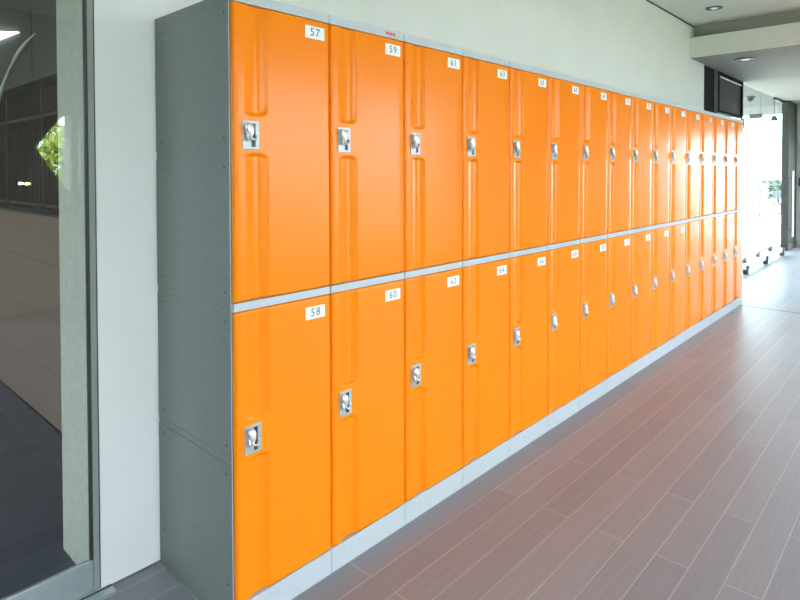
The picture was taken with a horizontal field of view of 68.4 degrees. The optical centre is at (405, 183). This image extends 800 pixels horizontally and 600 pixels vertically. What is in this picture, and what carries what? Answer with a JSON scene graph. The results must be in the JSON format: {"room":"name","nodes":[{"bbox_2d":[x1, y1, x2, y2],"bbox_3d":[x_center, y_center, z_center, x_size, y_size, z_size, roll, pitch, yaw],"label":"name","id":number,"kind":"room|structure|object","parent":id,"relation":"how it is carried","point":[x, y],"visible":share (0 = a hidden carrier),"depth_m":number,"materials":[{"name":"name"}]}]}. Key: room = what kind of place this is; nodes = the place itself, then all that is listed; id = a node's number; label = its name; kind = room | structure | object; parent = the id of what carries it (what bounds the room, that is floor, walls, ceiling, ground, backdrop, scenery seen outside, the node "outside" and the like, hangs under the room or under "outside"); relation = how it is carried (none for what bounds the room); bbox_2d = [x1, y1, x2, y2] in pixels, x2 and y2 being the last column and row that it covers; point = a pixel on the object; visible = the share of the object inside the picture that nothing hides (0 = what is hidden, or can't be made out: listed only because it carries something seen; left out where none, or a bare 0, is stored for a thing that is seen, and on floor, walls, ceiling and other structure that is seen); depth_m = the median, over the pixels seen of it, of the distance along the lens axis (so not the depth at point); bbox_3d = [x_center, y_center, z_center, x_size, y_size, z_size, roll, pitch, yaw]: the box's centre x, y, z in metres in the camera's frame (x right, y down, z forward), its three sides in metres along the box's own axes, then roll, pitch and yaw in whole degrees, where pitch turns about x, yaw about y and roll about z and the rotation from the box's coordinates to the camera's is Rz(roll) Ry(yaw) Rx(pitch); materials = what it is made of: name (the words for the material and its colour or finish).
{"room":"locker corridor","nodes":[
{"label":"locker corridor","id":0,"kind":"room"},
{"bbox_2d":[0,0,61,431],"bbox_3d":[-2.907,-0.179,4.232,5.147,3.035,0.170,1,1,42],"label":"wall","id":1,"kind":"structure","parent":0,"point":[30,331],"depth_m":3.57,"materials":[{"name":"beige tile"}]},
{"bbox_2d":[0,31,18,39],"bbox_3d":[-2.594,-0.982,3.787,0.592,0.106,0.040,1,1,42],"label":"wall light","id":2,"kind":"object","parent":1,"relation":"attached to","point":[3,34],"visible":1,"depth_m":3.75,"materials":[{"name":"white"}]},
{"bbox_2d":[0,33,35,100],"bbox_3d":[-2.455,-0.617,3.661,0.938,0.489,0.030,1,1,42],"label":"tube","id":3,"kind":"object","parent":1,"relation":"attached to","point":[22,46],"visible":1,"depth_m":3.62,"materials":[{"name":"grey metal"}]},
{"bbox_2d":[0,85,58,210],"bbox_3d":[-2.140,-0.218,3.516,3.108,0.755,0.018,1,1,42],"label":"railing","id":4,"kind":"object","parent":1,"relation":"in","point":[6,189],"visible":0.4,"depth_m":3.78,"materials":[{"name":"grey metal"}]},
{"bbox_2d":[0,204,58,217],"bbox_3d":[-2.937,0.156,4.205,5.147,0.015,0.140,1,1,42],"label":"trim","id":5,"kind":"structure","parent":1,"relation":"attached to","point":[35,211],"depth_m":3.50,"materials":[{"name":"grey metal"}]},
{"bbox_2d":[30,0,31,77],"bbox_3d":[-2.754,-1.150,3.955,1.525,1.085,0.003,1,1,42],"label":"trim","id":6,"kind":"structure","parent":1,"relation":"attached to","point":[30,0],"depth_m":3.45,"materials":[{"name":"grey metal"}]},
{"bbox_2d":[56,0,88,564],"bbox_3d":[-1.169,-0.143,2.078,0.325,3.035,0.007,1,1,42],"label":"pillar","id":7,"kind":"structure","parent":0,"point":[69,30],"depth_m":2.10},
{"bbox_2d":[94,0,703,587],"bbox_3d":[1.103,-0.199,4.552,0.345,3.027,6.710,1,1,42],"label":"wall","id":8,"kind":"structure","parent":0,"point":[636,46],"depth_m":2.09,"materials":[{"name":"beige paint"}]},
{"bbox_2d":[0,0,100,599],"bbox_3d":[-2.487,-0.114,0.376,0.019,3.023,4.300,1,1,42],"label":"window","id":9,"kind":"structure","parent":8,"relation":"in","point":[75,582],"depth_m":1.95,"materials":[{"name":"grey metal"}]},
{"bbox_2d":[77,583,115,599],"bbox_3d":[-2.471,1.402,0.413,0.110,0.014,4.330,1,1,42],"label":"trim","id":10,"kind":"structure","parent":8,"relation":"attached to","point":[107,591],"depth_m":1.96,"materials":[{"name":"metal"}]},
{"bbox_2d":[646,0,693,27],"bbox_3d":[-0.352,-1.668,2.674,0.006,0.012,10.620,1,1,42],"label":"trim","id":11,"kind":"structure","parent":8,"relation":"attached to","point":[646,0],"depth_m":5.99,"materials":[{"name":"grey metal"}]},
{"bbox_2d":[704,65,712,111],"bbox_3d":[3.605,-0.065,7.091,0.050,2.667,0.410,1,1,42],"label":"door","id":12,"kind":"structure","parent":8,"relation":"in","point":[708,72],"depth_m":7.06,"materials":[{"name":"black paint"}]},
{"bbox_2d":[690,22,799,57],"bbox_3d":[4.877,-1.471,4.918,4.708,0.221,0.010,1,1,42],"label":"beam","id":13,"kind":"structure","parent":8,"relation":"attached to","point":[782,35],"depth_m":6.13,"materials":[{"name":"paint"}]},
{"bbox_2d":[0,247,799,599],"bbox_3d":[1.379,1.340,5.205,10.200,0.060,16.600,1,1,42],"label":"floor","id":14,"kind":"structure","parent":0,"point":[681,480],"depth_m":2.52,"materials":[{"name":"brown wood"}]},
{"bbox_2d":[155,0,330,599],"bbox_3d":[-0.568,0.394,2.076,0.526,1.957,0.382,1,1,42],"label":"locker","id":15,"kind":"object","parent":14,"relation":"on","point":[242,86],"visible":1,"depth_m":1.91,"materials":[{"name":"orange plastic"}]},
{"bbox_2d":[328,15,404,571],"bbox_3d":[-0.310,0.388,2.358,0.526,1.957,0.382,1,1,42],"label":"locker","id":16,"kind":"object","parent":14,"relation":"on","point":[366,198],"visible":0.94,"depth_m":2.18,"materials":[{"name":"orange plastic"}]},
{"bbox_2d":[402,34,461,524],"bbox_3d":[-0.053,0.382,2.640,0.526,1.957,0.382,1,1,42],"label":"locker","id":17,"kind":"object","parent":14,"relation":"on","point":[432,71],"visible":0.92,"depth_m":2.46,"materials":[{"name":"orange plastic"}]},
{"bbox_2d":[461,49,508,486],"bbox_3d":[0.204,0.377,2.922,0.526,1.957,0.382,1,1,42],"label":"locker","id":18,"kind":"object","parent":14,"relation":"on","point":[485,78],"visible":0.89,"depth_m":2.75,"materials":[{"name":"orange plastic"}]},
{"bbox_2d":[507,61,547,455],"bbox_3d":[0.462,0.371,3.204,0.526,1.957,0.382,1,1,42],"label":"locker","id":19,"kind":"object","parent":14,"relation":"on","point":[528,85],"visible":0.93,"depth_m":3.03,"materials":[{"name":"orange plastic"}]},
{"bbox_2d":[546,71,579,430],"bbox_3d":[0.720,0.365,3.486,0.526,1.957,0.382,1,1,42],"label":"locker","id":20,"kind":"object","parent":14,"relation":"on","point":[563,162],"visible":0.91,"depth_m":3.31,"materials":[{"name":"orange plastic"}]},
{"bbox_2d":[579,79,607,409],"bbox_3d":[0.977,0.359,3.768,0.526,1.957,0.382,1,1,42],"label":"locker","id":21,"kind":"object","parent":14,"relation":"on","point":[593,96],"visible":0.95,"depth_m":3.59,"materials":[{"name":"orange plastic"}]},
{"bbox_2d":[606,86,630,391],"bbox_3d":[1.235,0.353,4.050,0.526,1.957,0.382,1,1,42],"label":"locker","id":22,"kind":"object","parent":14,"relation":"on","point":[618,238],"visible":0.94,"depth_m":3.88,"materials":[{"name":"orange plastic"}]},
{"bbox_2d":[630,92,651,376],"bbox_3d":[1.492,0.347,4.332,0.526,1.957,0.382,1,1,42],"label":"locker","id":23,"kind":"object","parent":14,"relation":"on","point":[641,105],"visible":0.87,"depth_m":4.16,"materials":[{"name":"orange plastic"}]},
{"bbox_2d":[650,97,669,363],"bbox_3d":[1.750,0.341,4.614,0.526,1.957,0.382,1,1,42],"label":"locker","id":24,"kind":"object","parent":14,"relation":"on","point":[658,343],"visible":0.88,"depth_m":4.44,"materials":[{"name":"orange plastic"}]},
{"bbox_2d":[668,102,685,351],"bbox_3d":[2.007,0.335,4.896,0.526,1.957,0.382,1,1,42],"label":"locker","id":25,"kind":"object","parent":14,"relation":"on","point":[676,222],"visible":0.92,"depth_m":4.72,"materials":[{"name":"orange plastic"}]},
{"bbox_2d":[684,106,699,340],"bbox_3d":[2.265,0.329,5.178,0.526,1.957,0.382,1,1,42],"label":"locker","id":26,"kind":"object","parent":14,"relation":"on","point":[692,143],"visible":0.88,"depth_m":5.01,"materials":[{"name":"orange plastic"}]},
{"bbox_2d":[698,109,712,331],"bbox_3d":[2.522,0.323,5.460,0.526,1.957,0.382,1,1,42],"label":"locker","id":27,"kind":"object","parent":14,"relation":"on","point":[706,117],"visible":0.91,"depth_m":5.29,"materials":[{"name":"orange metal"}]},
{"bbox_2d":[711,113,723,323],"bbox_3d":[2.780,0.318,5.743,0.526,1.957,0.382,1,1,42],"label":"locker","id":28,"kind":"object","parent":14,"relation":"on","point":[718,121],"visible":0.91,"depth_m":5.57,"materials":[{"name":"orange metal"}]},
{"bbox_2d":[722,116,733,315],"bbox_3d":[3.037,0.312,6.025,0.526,1.957,0.382,1,1,42],"label":"locker","id":29,"kind":"object","parent":14,"relation":"on","point":[728,184],"visible":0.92,"depth_m":5.85,"materials":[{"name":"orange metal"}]},
{"bbox_2d":[733,118,743,308],"bbox_3d":[3.295,0.306,6.307,0.526,1.957,0.382,1,1,42],"label":"locker","id":30,"kind":"object","parent":14,"relation":"on","point":[738,124],"visible":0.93,"depth_m":6.14,"materials":[{"name":"orange metal"}]},
{"bbox_2d":[743,248,784,274],"bbox_3d":[5.502,1.164,9.008,0.068,0.129,2.540,1,1,42],"label":"rail","id":31,"kind":"object","parent":14,"relation":"on","point":[781,251],"visible":0.95,"depth_m":8.88,"materials":[{"name":"white metal"}]},
{"bbox_2d":[713,69,717,113],"bbox_3d":[3.696,-0.070,7.394,0.347,2.667,0.160,1,1,42],"label":"trim","id":32,"kind":"structure","parent":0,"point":[715,72],"depth_m":7.24,"materials":[{"name":"grey metal"}]},
{"bbox_2d":[649,0,799,26],"bbox_3d":[3.400,-1.795,3.295,4.708,0.200,16.600,1,1,42],"label":"ceiling","id":33,"kind":"structure","parent":0,"point":[693,12],"depth_m":5.87,"materials":[{"name":"paint"}]},
{"bbox_2d":[706,6,722,10],"bbox_3d":[3.054,-1.735,5.833,0.150,0.012,0.150,1,1,42],"label":"recessed light","id":34,"kind":"object","parent":33,"relation":"in","point":[712,8],"visible":1,"depth_m":5.82,"materials":[{"name":"grey paint"}]},
{"bbox_2d":[691,45,799,116],"bbox_3d":[6.951,-1.544,8.518,6.500,0.221,8.105,1,1,42],"label":"ceiling","id":35,"kind":"structure","parent":0,"point":[775,72],"depth_m":7.54,"materials":[{"name":"paint"}]},
{"bbox_2d":[718,71,742,118],"bbox_3d":[4.276,-1.156,7.797,0.065,0.510,1.230,1,1,42],"label":"wall panel","id":36,"kind":"object","parent":35,"relation":"attached to","point":[730,89],"visible":0.7,"depth_m":7.78,"materials":[{"name":"black paint"}]},
{"bbox_2d":[734,57,757,61],"bbox_3d":[3.789,-1.383,6.570,0.230,0.012,0.230,1,1,42],"label":"recessed light","id":37,"kind":"object","parent":35,"relation":"in","point":[745,59],"visible":1,"depth_m":6.55,"materials":[{"name":"grey paint"}]},
{"bbox_2d":[746,96,754,101],"bbox_3d":[5.747,-1.415,9.827,0.140,0.099,0.140,1,1,42],"label":"dome camera","id":38,"kind":"object","parent":35,"relation":"attached to","point":[749,98],"visible":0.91,"depth_m":9.79,"materials":[{"name":"grey paint"}]},
{"bbox_2d":[749,114,762,118],"bbox_3d":[5.938,-1.281,9.994,0.200,0.350,0.020,1,1,42],"label":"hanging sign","id":39,"kind":"object","parent":35,"relation":"hanging from","point":[751,116],"visible":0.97,"depth_m":9.99,"materials":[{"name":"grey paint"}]},
{"bbox_2d":[770,100,777,120],"bbox_3d":[6.434,-1.280,10.286,0.120,0.370,0.120,1,1,42],"label":"pendant lamp","id":40,"kind":"object","parent":35,"relation":"hanging from","point":[773,118],"visible":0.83,"depth_m":10.26,"materials":[{"name":"grey metal"}]},
{"bbox_2d":[774,97,783,102],"bbox_3d":[6.457,-1.441,10.193,0.035,0.045,0.700,1,1,42],"label":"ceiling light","id":41,"kind":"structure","parent":35,"relation":"attached to","point":[775,98],"depth_m":10.14,"materials":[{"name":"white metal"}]},
{"bbox_2d":[694,10,799,36],"bbox_3d":[6.980,-1.703,7.219,4.708,0.147,5.980,1,1,42],"label":"ceiling","id":42,"kind":"structure","parent":0,"point":[793,16],"depth_m":6.23,"materials":[{"name":"grey paint"}]},
{"bbox_2d":[780,101,796,250],"bbox_3d":[6.993,-0.141,10.747,0.118,2.667,0.800,1,1,42],"label":"wall column","id":43,"kind":"structure","parent":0,"point":[789,109],"depth_m":10.49,"materials":[{"name":"grey concrete"}]},
{"bbox_2d":[789,171,793,236],"bbox_3d":[6.856,0.363,10.477,0.072,1.170,0.032,1,1,42],"label":"handle","id":44,"kind":"object","parent":43,"relation":"attached to","point":[792,177],"visible":1,"depth_m":10.45,"materials":[{"name":"silver metal"}]},
{"bbox_2d":[796,104,799,246],"bbox_3d":[9.065,-0.123,9.500,4.670,2.667,0.150,1,1,42],"label":"wall","id":45,"kind":"structure","parent":0,"point":[798,105],"depth_m":10.99,"materials":[{"name":"beige paint"}]},
{"label":"outside","id":46,"kind":"structure","parent":0,"visible":0},
{"bbox_2d":[0,180,756,434],"bbox_3d":[19.708,1.048,23.946,160.000,0.135,180.000,1,1,42],"label":"ground","id":47,"kind":"structure","parent":46,"point":[744,181],"depth_m":3.78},
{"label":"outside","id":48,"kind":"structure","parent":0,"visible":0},
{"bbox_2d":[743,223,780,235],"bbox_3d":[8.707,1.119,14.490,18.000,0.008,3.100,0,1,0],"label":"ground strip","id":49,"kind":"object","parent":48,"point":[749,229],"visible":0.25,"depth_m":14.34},
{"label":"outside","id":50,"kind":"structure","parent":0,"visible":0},
{"bbox_2d":[742,183,780,264],"bbox_3d":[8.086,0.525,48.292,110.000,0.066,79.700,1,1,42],"label":"terrace","id":51,"kind":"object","parent":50,"point":[751,244],"depth_m":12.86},
{"bbox_2d":[743,246,771,262],"bbox_3d":[5.534,1.174,9.432,0.053,0.094,2.850,1,1,42],"label":"rail","id":52,"kind":"object","parent":51,"relation":"on","point":[769,248],"visible":0.64,"depth_m":9.73,"materials":[{"name":"white metal"}]},
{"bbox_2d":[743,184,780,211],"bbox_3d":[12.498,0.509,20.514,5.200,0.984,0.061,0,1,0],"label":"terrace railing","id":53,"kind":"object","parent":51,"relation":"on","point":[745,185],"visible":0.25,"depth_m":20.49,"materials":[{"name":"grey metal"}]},
{"bbox_2d":[753,177,780,202],"bbox_3d":[16.010,0.276,26.022,1.443,1.226,1.414,0,1,-3],"label":"shrub","id":54,"kind":"object","parent":51,"relation":"on","point":[758,189],"visible":0.62,"depth_m":25.75,"materials":[{"name":"green plant"}]},
{"bbox_2d":[759,191,780,218],"bbox_3d":[10.972,0.637,17.715,0.446,0.841,0.446,-1,1,-29],"label":"chair","id":55,"kind":"object","parent":51,"relation":"on","point":[776,194],"visible":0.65,"depth_m":17.53,"materials":[{"name":"grey plastic"}]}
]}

